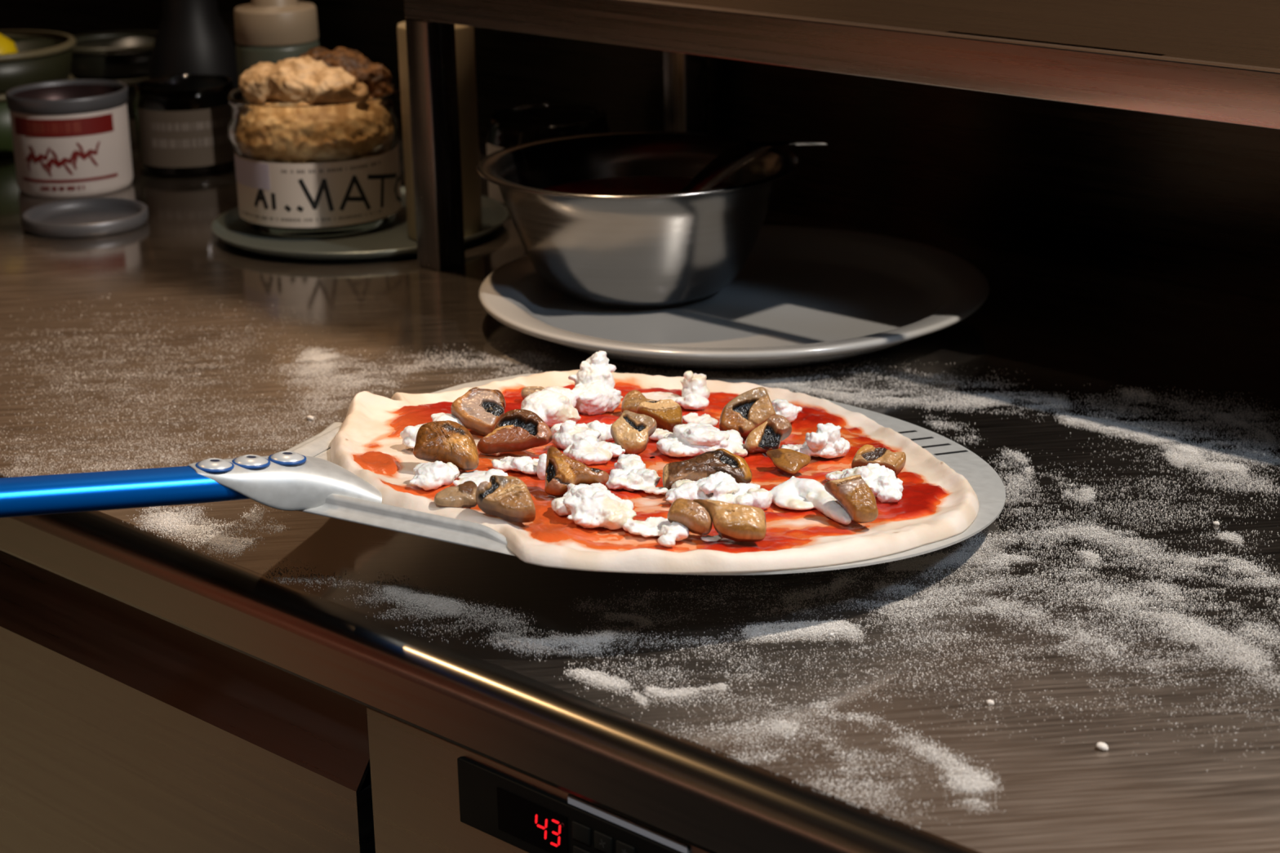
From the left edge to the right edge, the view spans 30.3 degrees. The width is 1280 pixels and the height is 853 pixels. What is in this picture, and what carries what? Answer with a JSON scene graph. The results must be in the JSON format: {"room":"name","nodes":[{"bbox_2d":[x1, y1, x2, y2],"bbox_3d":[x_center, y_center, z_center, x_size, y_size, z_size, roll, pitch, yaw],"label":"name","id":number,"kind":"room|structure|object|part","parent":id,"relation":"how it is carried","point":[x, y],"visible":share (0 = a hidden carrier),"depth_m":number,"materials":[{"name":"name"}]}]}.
{"room":"commercial kitchen","nodes":[
{"label":"commercial kitchen","id":0,"kind":"room"},
{"bbox_3d":[0.070,-0.615,1.710,6.000,2.700,0.070,15,24,41],"label":"wall","id":1,"kind":"structure","parent":0,"visible":0},
{"bbox_2d":[0,0,1279,298],"bbox_3d":[0.051,-0.270,1.793,6.000,0.192,0.005,15,24,41],"label":"backsplash","id":2,"kind":"structure","parent":1,"relation":"attached to","point":[1178,198],"depth_m":1.66,"materials":[{"name":"metal"}]},
{"bbox_3d":[-0.704,0.969,1.337,6.000,0.050,2.400,15,24,41],"label":"floor","id":3,"kind":"structure","parent":0,"visible":0},
{"bbox_2d":[0,550,709,852],"bbox_3d":[-0.139,0.333,1.652,3.950,0.782,0.727,15,24,41],"label":"fridge","id":4,"kind":"object","parent":3,"relation":"on","point":[125,728],"visible":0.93,"depth_m":1.14,"materials":[{"name":"brown wood"}]},
{"bbox_3d":[-0.465,0.379,1.502,0.994,0.761,0.043,15,24,41],"label":"door","id":5,"kind":"part","parent":4,"relation":"part of","materials":[{"name":"wood"}]},
{"bbox_3d":[0.470,0.640,0.667,1.546,0.782,0.063,15,24,41],"label":"fascia panel","id":6,"kind":"part","parent":4,"relation":"part of","materials":[{"name":"metal"}]},
{"bbox_3d":[-0.024,0.167,0.952,0.144,0.030,0.003,15,24,41],"label":"control panel","id":7,"kind":"part","parent":4,"relation":"part of","materials":[{"name":"black plastic"}]},
{"bbox_2d":[0,117,1279,852],"bbox_3d":[-0.164,-0.062,1.543,4.100,0.038,0.733,15,24,41],"label":"countertop","id":8,"kind":"structure","parent":4,"relation":"on","point":[1070,326],"depth_m":1.08,"materials":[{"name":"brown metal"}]},
{"bbox_2d":[0,30,76,158],"bbox_3d":[-0.567,-0.290,2.064,0.155,0.089,0.155,15,24,41],"label":"bowl","id":9,"kind":"object","parent":8,"relation":"on","point":[6,150],"depth_m":2.02,"materials":[{"name":"green ceramic"}]},
{"bbox_2d":[0,101,13,158],"bbox_3d":[-0.566,-0.271,2.070,0.140,0.049,0.140,15,24,41],"label":"tub","id":10,"kind":"object","parent":9,"relation":"in","point":[6,150],"depth_m":2.01,"materials":[{"name":"green plastic"}]},
{"bbox_2d":[0,33,17,53],"bbox_3d":[-0.555,-0.317,2.023,0.049,0.047,0.049,15,24,41],"label":"lemon","id":11,"kind":"object","parent":9,"relation":"in","point":[7,46],"visible":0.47,"depth_m":2.01,"materials":[{"name":"yellow food"}]},
{"bbox_3d":[-0.567,-0.316,2.055,0.155,0.034,0.155,15,24,41],"label":"storage tub","id":12,"kind":"part","parent":9,"relation":"part of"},
{"bbox_2d":[4,79,133,198],"bbox_3d":[-0.454,-0.230,1.890,0.095,0.078,0.095,15,24,41],"label":"tin","id":13,"kind":"object","parent":8,"relation":"on","point":[71,138],"visible":1,"depth_m":1.86,"materials":[{"name":"beige metal"}]},
{"bbox_2d":[21,197,148,238],"bbox_3d":[-0.415,-0.156,1.770,0.092,0.011,0.092,15,24,41],"label":"lid","id":14,"kind":"object","parent":8,"relation":"on","point":[87,217],"visible":1,"depth_m":1.78,"materials":[{"name":"grey metal"}]},
{"bbox_2d":[70,31,157,117],"bbox_3d":[-0.488,-0.330,2.219,0.108,0.066,0.108,15,24,41],"label":"jar","id":15,"kind":"object","parent":8,"relation":"on","point":[130,82],"depth_m":2.17,"materials":[{"name":"black glass"}]},
{"bbox_3d":[-0.488,-0.347,2.214,0.108,0.030,0.108,15,24,41],"label":"storage tub","id":16,"kind":"part","parent":15,"relation":"part of","materials":[{"name":"black glass"}]},
{"bbox_2d":[133,74,235,177],"bbox_3d":[-0.372,-0.247,1.948,0.085,0.072,0.085,15,24,41],"label":"jar","id":17,"kind":"object","parent":8,"relation":"on","point":[182,121],"visible":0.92,"depth_m":1.92,"materials":[{"name":"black glass"}]},
{"bbox_2d":[150,117,227,130],"bbox_3d":[-0.364,-0.243,1.913,0.062,0.006,0.013,-6,18,-13],"label":"print","id":18,"kind":"object","parent":17,"relation":"on","point":[156,123],"depth_m":1.91,"materials":[{"name":"white paper"}]},
{"bbox_2d":[151,133,229,147],"bbox_3d":[-0.363,-0.231,1.917,0.062,0.007,0.013,-6,18,-13],"label":"print","id":19,"kind":"object","parent":17,"relation":"on","point":[158,140],"depth_m":1.91,"materials":[{"name":"white"}]},
{"bbox_2d":[149,0,238,89],"bbox_3d":[-0.393,-0.334,2.082,0.082,0.155,0.082,15,24,41],"label":"bottle","id":20,"kind":"object","parent":8,"relation":"on","point":[192,37],"visible":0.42,"depth_m":2.05,"materials":[{"name":"black glass"}]},
{"bbox_2d":[234,0,319,87],"bbox_3d":[-0.287,-0.285,1.883,0.066,0.181,0.066,15,24,41],"label":"squeeze bottle","id":21,"kind":"object","parent":8,"relation":"on","point":[273,31],"visible":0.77,"depth_m":1.85,"materials":[{"name":"grey plastic"}]},
{"bbox_2d":[306,415,313,420],"bbox_3d":[-0.181,-0.005,1.301,0.005,0.002,0.004,15,24,41],"label":"dough crumb","id":22,"kind":"object","parent":8,"relation":"on","point":[308,417],"visible":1,"depth_m":1.30,"materials":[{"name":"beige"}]},
{"bbox_2d":[210,186,508,260],"bbox_3d":[-0.205,-0.149,1.736,0.217,0.009,0.217,15,24,41],"label":"round tray","id":23,"kind":"object","parent":8,"relation":"on","point":[392,239],"visible":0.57,"depth_m":1.69,"materials":[{"name":"silver metal"}]},
{"bbox_2d":[226,83,401,237],"bbox_3d":[-0.237,-0.198,1.736,0.126,0.098,0.126,15,24,41],"label":"jar","id":24,"kind":"object","parent":23,"relation":"on","point":[322,171],"visible":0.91,"depth_m":1.69,"materials":[{"name":"clear glass"}]},
{"bbox_2d":[249,95,373,106],"bbox_3d":[-0.236,-0.203,1.734,0.115,0.096,0.115,15,24,41],"label":"cheese crumble","id":25,"kind":"object","parent":24,"relation":"in","point":[273,102],"visible":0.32,"depth_m":1.69,"materials":[{"name":"brown food"}]},
{"bbox_2d":[238,55,369,104],"bbox_3d":[-0.243,-0.247,1.706,0.094,0.040,0.053,8,20,25],"label":"cookie","id":26,"kind":"object","parent":25,"relation":"on","point":[309,80],"visible":0.87,"depth_m":1.69,"materials":[{"name":"beige food"}]},
{"bbox_2d":[298,46,394,97],"bbox_3d":[-0.214,-0.256,1.739,0.074,0.047,0.045,3,19,13],"label":"chunk","id":27,"kind":"object","parent":25,"relation":"on","point":[377,78],"visible":0.58,"depth_m":1.72,"materials":[{"name":"brown food"}]},
{"bbox_2d":[241,208,381,222],"bbox_3d":[-0.239,-0.152,1.704,0.102,0.002,0.029,0,18,4],"label":"print","id":28,"kind":"object","parent":24,"relation":"attached to","point":[247,215],"depth_m":1.69,"materials":[{"name":"brown"}]},
{"bbox_2d":[280,160,380,173],"bbox_3d":[-0.219,-0.184,1.688,0.072,0.003,0.012,-7,19,-18],"label":"print","id":29,"kind":"object","parent":24,"relation":"on","point":[286,166],"depth_m":1.68,"materials":[{"name":"brown"}]},
{"bbox_2d":[396,20,482,240],"bbox_3d":[-0.142,-0.210,1.679,0.054,0.152,0.054,15,24,41],"label":"canister","id":30,"kind":"object","parent":23,"relation":"on","point":[464,34],"visible":0.27,"depth_m":1.66,"materials":[{"name":"beige plastic"}]},
{"bbox_2d":[0,373,1005,575],"bbox_3d":[-0.236,0.040,0.908,1.002,0.145,0.333,-17,24,-40],"label":"peel","id":31,"kind":"object","parent":8,"relation":"on","point":[302,477],"visible":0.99,"depth_m":1.01,"materials":[{"name":"metal"}]},
{"bbox_3d":[-0.435,0.039,0.854,0.654,0.038,0.022,-6,17,-32],"label":"handle","id":32,"kind":"part","parent":31,"relation":"part of","materials":[{"name":"blue metal"}]},
{"bbox_2d":[186,455,382,511],"bbox_3d":[-0.156,0.023,1.036,0.088,0.020,0.055,-6,17,-32],"label":"socket","id":33,"kind":"object","parent":31,"relation":"attached to","point":[282,482],"depth_m":1.02,"materials":[{"name":"metal"}]},
{"bbox_2d":[329,369,978,573],"bbox_3d":[0.008,0.015,1.126,0.304,0.038,0.309,-17,24,-40],"label":"pizza","id":34,"kind":"object","parent":31,"relation":"on","point":[937,503],"visible":0.48,"depth_m":1.06,"materials":[{"name":"red food"}]},
{"bbox_2d":[400,412,464,448],"bbox_3d":[-0.095,0.002,1.128,0.026,0.013,0.052,5,19,19],"label":"mozzarella","id":35,"kind":"object","parent":34,"relation":"on","point":[408,435],"visible":0.34,"depth_m":1.11,"materials":[{"name":"white food"}]},
{"bbox_2d":[408,460,459,490],"bbox_3d":[-0.091,0.021,1.057,0.021,0.013,0.026,0,18,3],"label":"mozzarella","id":36,"kind":"object","parent":34,"relation":"on","point":[428,476],"visible":1,"depth_m":1.05,"materials":[{"name":"white food"}]},
{"bbox_2d":[413,420,479,471],"bbox_3d":[-0.087,0.009,1.076,0.030,0.021,0.020,2,18,10],"label":"mushroom","id":37,"kind":"object","parent":34,"relation":"on","point":[446,441],"visible":0.98,"depth_m":1.07,"materials":[{"name":"brown food"}]},
{"bbox_2d":[434,480,477,507],"bbox_3d":[-0.079,0.030,1.022,0.020,0.010,0.012,-5,18,-12],"label":"mushroom","id":38,"kind":"object","parent":34,"relation":"on","point":[464,495],"visible":0.97,"depth_m":1.02,"materials":[{"name":"brown food"}]},
{"bbox_2d":[450,386,505,435],"bbox_3d":[-0.078,-0.008,1.146,0.026,0.021,0.023,5,19,17],"label":"mushroom","id":39,"kind":"object","parent":34,"relation":"on","point":[479,411],"visible":0.97,"depth_m":1.14,"materials":[{"name":"brown food"}]},
{"bbox_2d":[453,468,508,486],"bbox_3d":[-0.072,0.023,1.064,0.031,0.008,0.026,-12,21,-29],"label":"mozzarella","id":40,"kind":"object","parent":34,"relation":"on","point":[477,477],"visible":0.54,"depth_m":1.06,"materials":[{"name":"white food"}]},
{"bbox_2d":[475,475,535,522],"bbox_3d":[-0.057,0.031,1.009,0.026,0.020,0.019,-1,18,1],"label":"mushroom","id":41,"kind":"object","parent":34,"relation":"on","point":[508,498],"visible":1,"depth_m":1.00,"materials":[{"name":"brown food"}]},
{"bbox_2d":[476,408,552,453],"bbox_3d":[-0.059,0.002,1.112,0.036,0.019,0.020,-3,18,-6],"label":"mushroom","id":42,"kind":"object","parent":34,"relation":"on","point":[517,429],"visible":1,"depth_m":1.11,"materials":[{"name":"brown food"}]},
{"bbox_2d":[491,456,538,475],"bbox_3d":[-0.054,0.017,1.089,0.026,0.008,0.020,5,19,19],"label":"mozzarella","id":43,"kind":"object","parent":34,"relation":"on","point":[526,464],"visible":0.98,"depth_m":1.08,"materials":[{"name":"white food"}]},
{"bbox_2d":[520,386,544,399],"bbox_3d":[-0.054,-0.017,1.209,0.013,0.008,0.009,-2,18,-2],"label":"mushroom","id":44,"kind":"object","parent":34,"relation":"on","point":[526,391],"visible":0.55,"depth_m":1.21,"materials":[{"name":"brown food"}]},
{"bbox_2d":[536,453,546,479],"bbox_3d":[-0.043,0.019,1.077,0.008,0.012,0.008,13,23,37],"label":"mozzarella","id":45,"kind":"object","parent":34,"relation":"on","point":[540,468],"visible":0.62,"depth_m":1.07,"materials":[{"name":"white food"}]},
{"bbox_2d":[520,386,581,427],"bbox_3d":[-0.043,-0.009,1.174,0.030,0.019,0.045,2,18,10],"label":"mozzarella","id":46,"kind":"object","parent":34,"relation":"on","point":[554,405],"visible":0.69,"depth_m":1.16,"materials":[{"name":"white food"}]},
{"bbox_2d":[544,446,608,496],"bbox_3d":[-0.029,0.021,1.046,0.029,0.021,0.019,4,19,16],"label":"mushroom","id":47,"kind":"object","parent":34,"relation":"on","point":[561,470],"visible":0.94,"depth_m":1.04,"materials":[{"name":"brown food"}]},
{"bbox_2d":[550,419,625,465],"bbox_3d":[-0.024,0.006,1.126,0.035,0.017,0.058,-4,18,-7],"label":"mozzarella","id":48,"kind":"object","parent":34,"relation":"on","point":[588,444],"visible":0.97,"depth_m":1.12,"materials":[{"name":"white food"}]},
{"bbox_2d":[551,482,636,529],"bbox_3d":[-0.021,0.032,1.024,0.034,0.017,0.047,-11,20,-27],"label":"mozzarella","id":49,"kind":"object","parent":34,"relation":"on","point":[593,505],"visible":1,"depth_m":1.01,"materials":[{"name":"white food"}]},
{"bbox_2d":[568,351,622,415],"bbox_3d":[-0.023,-0.021,1.203,0.028,0.029,0.041,1,18,6],"label":"mozzarella","id":50,"kind":"object","parent":34,"relation":"on","point":[594,383],"visible":0.95,"depth_m":1.20,"materials":[{"name":"white food"}]},
{"bbox_2d":[610,409,657,454],"bbox_3d":[-0.003,0.003,1.124,0.022,0.021,0.019,-16,23,-38],"label":"mushroom","id":51,"kind":"object","parent":34,"relation":"on","point":[632,431],"visible":0.97,"depth_m":1.12,"materials":[{"name":"brown food"}]},
{"bbox_2d":[605,453,668,494],"bbox_3d":[0.001,0.021,1.080,0.029,0.010,0.037,2,18,9],"label":"mozzarella","id":52,"kind":"object","parent":34,"relation":"on","point":[630,473],"visible":0.99,"depth_m":1.07,"materials":[{"name":"white food"}]},
{"bbox_2d":[621,390,655,413],"bbox_3d":[0.001,-0.012,1.198,0.022,0.012,0.013,-2,18,-2],"label":"mushroom","id":53,"kind":"object","parent":34,"relation":"on","point":[631,401],"visible":0.49,"depth_m":1.19,"materials":[{"name":"brown food"}]},
{"bbox_2d":[622,516,688,546],"bbox_3d":[0.009,0.044,1.002,0.024,0.008,0.032,-11,20,-28],"label":"mozzarella","id":54,"kind":"object","parent":34,"relation":"on","point":[668,533],"visible":1,"depth_m":1.00,"materials":[{"name":"white food"}]},
{"bbox_2d":[635,399,682,432],"bbox_3d":[0.010,-0.005,1.172,0.023,0.015,0.016,-1,18,-1],"label":"mushroom","id":55,"kind":"object","parent":34,"relation":"on","point":[667,413],"visible":0.89,"depth_m":1.17,"materials":[{"name":"brown food"}]},
{"bbox_2d":[648,428,672,440],"bbox_3d":[0.009,0.004,1.154,0.014,0.007,0.014,-7,19,-18],"label":"mozzarella","id":56,"kind":"object","parent":34,"relation":"on","point":[659,433],"visible":0.54,"depth_m":1.15,"materials":[{"name":"white food"}]},
{"bbox_2d":[641,391,684,401],"bbox_3d":[0.012,-0.015,1.232,0.022,0.004,0.027,-12,21,-29],"label":"mozzarella","id":57,"kind":"object","parent":34,"relation":"on","point":[656,396],"visible":0.7,"depth_m":1.23,"materials":[{"name":"white food"}]},
{"bbox_2d":[666,497,712,535],"bbox_3d":[0.022,0.038,1.003,0.020,0.016,0.013,6,19,21],"label":"mushroom","id":58,"kind":"object","parent":34,"relation":"on","point":[693,515],"visible":1,"depth_m":1.00,"materials":[{"name":"brown food"}]},
{"bbox_2d":[675,370,710,410],"bbox_3d":[0.028,-0.019,1.226,0.017,0.020,0.034,2,18,9],"label":"mozzarella","id":59,"kind":"object","parent":34,"relation":"on","point":[695,391],"visible":1,"depth_m":1.23,"materials":[{"name":"white food"}]},
{"bbox_2d":[682,412,718,426],"bbox_3d":[0.031,-0.004,1.191,0.018,0.006,0.018,11,22,34],"label":"mozzarella","id":60,"kind":"object","parent":34,"relation":"on","point":[691,417],"visible":0.77,"depth_m":1.19,"materials":[{"name":"white food"}]},
{"bbox_2d":[656,422,747,457],"bbox_3d":[0.028,0.006,1.140,0.046,0.017,0.035,-7,19,-18],"label":"mozzarella","id":61,"kind":"object","parent":34,"relation":"on","point":[689,439],"visible":0.93,"depth_m":1.13,"materials":[{"name":"white food"}]},
{"bbox_2d":[662,448,751,489],"bbox_3d":[0.030,0.019,1.072,0.041,0.016,0.016,-3,18,-6],"label":"mushroom","id":62,"kind":"object","parent":34,"relation":"on","point":[704,464],"visible":0.92,"depth_m":1.07,"materials":[{"name":"brown food"}]},
{"bbox_2d":[700,534,724,542],"bbox_3d":[0.031,0.047,1.002,0.010,0.002,0.008,-1,18,0],"label":"mozzarella","id":63,"kind":"object","parent":34,"relation":"on","point":[707,538],"visible":1,"depth_m":1.00,"materials":[{"name":"white food"}]},
{"bbox_2d":[665,471,773,510],"bbox_3d":[0.036,0.029,1.056,0.047,0.015,0.030,2,18,9],"label":"mozzarella","id":64,"kind":"object","parent":34,"relation":"on","point":[720,486],"visible":0.85,"depth_m":1.05,"materials":[{"name":"white food"}]},
{"bbox_2d":[693,498,766,542],"bbox_3d":[0.037,0.040,0.999,0.032,0.018,0.016,1,18,6],"label":"mushroom","id":65,"kind":"object","parent":34,"relation":"on","point":[733,522],"visible":1,"depth_m":0.99,"materials":[{"name":"brown food"}]},
{"bbox_2d":[719,386,776,437],"bbox_3d":[0.052,-0.006,1.167,0.029,0.024,0.019,-8,19,-19],"label":"mushroom","id":66,"kind":"object","parent":34,"relation":"on","point":[750,409],"visible":0.88,"depth_m":1.16,"materials":[{"name":"brown food"}]},
{"bbox_2d":[744,414,791,453],"bbox_3d":[0.061,0.004,1.139,0.025,0.018,0.015,-10,20,-26],"label":"mushroom","id":67,"kind":"object","parent":34,"relation":"on","point":[768,436],"visible":0.97,"depth_m":1.14,"materials":[{"name":"brown food"}]},
{"bbox_2d":[771,399,802,422],"bbox_3d":[0.074,-0.008,1.204,0.017,0.013,0.016,-7,19,-18],"label":"mozzarella","id":68,"kind":"object","parent":34,"relation":"on","point":[783,407],"visible":0.6,"depth_m":1.20,"materials":[{"name":"white food"}]},
{"bbox_2d":[766,448,810,474],"bbox_3d":[0.069,0.016,1.113,0.020,0.009,0.016,12,22,34],"label":"mushroom","id":69,"kind":"object","parent":34,"relation":"on","point":[790,461],"visible":1,"depth_m":1.11,"materials":[{"name":"brown food"}]},
{"bbox_2d":[768,475,851,524],"bbox_3d":[0.078,0.034,1.054,0.048,0.012,0.026,16,25,42],"label":"mozzarella","id":70,"kind":"object","parent":34,"relation":"on","point":[794,493],"visible":1,"depth_m":1.05,"materials":[{"name":"white food"}]},
{"bbox_2d":[780,422,849,458],"bbox_3d":[0.085,0.007,1.145,0.032,0.019,0.026,5,19,18],"label":"mozzarella","id":71,"kind":"object","parent":34,"relation":"on","point":[827,442],"visible":0.91,"depth_m":1.14,"materials":[{"name":"white food"}]},
{"bbox_2d":[824,474,878,523],"bbox_3d":[0.094,0.032,1.037,0.016,0.019,0.025,-15,23,-37],"label":"mushroom","id":72,"kind":"object","parent":34,"relation":"on","point":[853,493],"visible":1,"depth_m":1.03,"materials":[{"name":"brown food"}]},
{"bbox_2d":[825,462,903,502],"bbox_3d":[0.107,0.024,1.090,0.028,0.014,0.049,-11,20,-27],"label":"mozzarella","id":73,"kind":"object","parent":34,"relation":"on","point":[882,481],"visible":0.79,"depth_m":1.08,"materials":[{"name":"white food"}]},
{"bbox_2d":[851,444,906,476],"bbox_3d":[0.113,0.016,1.116,0.025,0.014,0.014,2,18,10],"label":"mushroom","id":74,"kind":"object","parent":34,"relation":"on","point":[866,454],"visible":0.75,"depth_m":1.11,"materials":[{"name":"brown food"}]},
{"bbox_3d":[-0.007,0.018,1.132,0.370,0.002,0.341,-6,18,-32],"label":"blade","id":75,"kind":"part","parent":31,"relation":"part of","materials":[{"name":"silver metal"}]},
{"bbox_2d":[485,103,610,208],"bbox_3d":[-0.069,-0.205,1.809,0.097,0.066,0.097,15,24,41],"label":"jar","id":76,"kind":"object","parent":8,"relation":"on","point":[507,127],"visible":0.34,"depth_m":1.79,"materials":[{"name":"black glass"}]},
{"bbox_2d":[0,293,1279,829],"bbox_3d":[-0.009,-0.002,1.281,0.979,0.002,0.536,15,24,41],"label":"flour","id":77,"kind":"object","parent":8,"relation":"on","point":[168,519],"visible":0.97,"depth_m":1.06,"materials":[{"name":"white food"}]},
{"bbox_2d":[478,224,990,368],"bbox_3d":[0.058,-0.080,1.484,0.318,0.022,0.318,15,24,41],"label":"serving plate","id":78,"kind":"object","parent":8,"relation":"on","point":[802,295],"visible":0.78,"depth_m":1.47,"materials":[{"name":"grey ceramic"}]},
{"bbox_2d":[475,130,799,307],"bbox_3d":[-0.001,-0.127,1.507,0.204,0.085,0.204,15,24,41],"label":"mixing bowl","id":79,"kind":"object","parent":78,"relation":"on","point":[659,250],"visible":0.99,"depth_m":1.46,"materials":[{"name":"metal"}]},
{"bbox_3d":[0.000,-0.116,1.511,0.160,0.057,0.160,15,24,41],"label":"tomato sauce","id":80,"kind":"object","parent":79,"relation":"in","visible":0},
{"bbox_2d":[679,141,826,192],"bbox_3d":[0.053,-0.144,1.507,0.134,0.068,0.036,-11,20,-26],"label":"ladle","id":81,"kind":"object","parent":80,"relation":"in","point":[731,160],"visible":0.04,"depth_m":1.50,"materials":[{"name":"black metal"}]},
{"bbox_2d":[404,0,1279,271],"bbox_3d":[0.594,-0.058,1.095,1.806,0.198,0.275,15,24,41],"label":"shelf","id":82,"kind":"object","parent":8,"relation":"on","point":[1214,60],"visible":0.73,"depth_m":1.37,"materials":[{"name":"wood"}]},
{"bbox_3d":[-0.138,-0.192,1.602,0.022,0.170,0.025,15,24,41],"label":"leg","id":83,"kind":"part","parent":82,"relation":"part of","materials":[{"name":"wood"}]},
{"bbox_3d":[0.034,-0.251,1.773,0.022,0.170,0.025,15,24,41],"label":"leg","id":84,"kind":"part","parent":82,"relation":"part of","materials":[{"name":"metal"}]},
{"bbox_3d":[0.501,-0.107,0.978,1.806,0.028,0.011,15,24,41],"label":"rail","id":85,"kind":"part","parent":82,"relation":"part of","materials":[{"name":"metal"}]},
{"bbox_3d":[0.601,-0.137,1.068,1.773,0.016,0.264,15,24,41],"label":"shelf plate","id":86,"kind":"part","parent":82,"relation":"part of","materials":[{"name":"wood"}]},
{"bbox_2d":[986,699,994,705],"bbox_3d":[0.138,0.109,0.932,0.003,0.002,0.003,15,24,41],"label":"dough crumb","id":87,"kind":"object","parent":8,"relation":"on","point":[989,702],"visible":1,"depth_m":0.93,"materials":[{"name":"beige food"}]},
{"bbox_2d":[1096,742,1108,751],"bbox_3d":[0.174,0.120,0.891,0.005,0.003,0.004,15,24,41],"label":"dough crumb","id":88,"kind":"object","parent":8,"relation":"on","point":[1102,746],"visible":1,"depth_m":0.89,"materials":[{"name":"beige food"}]},
{"bbox_2d":[1213,520,1219,525],"bbox_3d":[0.272,0.046,1.117,0.003,0.002,0.003,15,24,41],"label":"dough crumb","id":89,"kind":"object","parent":8,"relation":"on","point":[1216,523],"visible":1,"depth_m":1.12,"materials":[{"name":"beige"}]}
]}

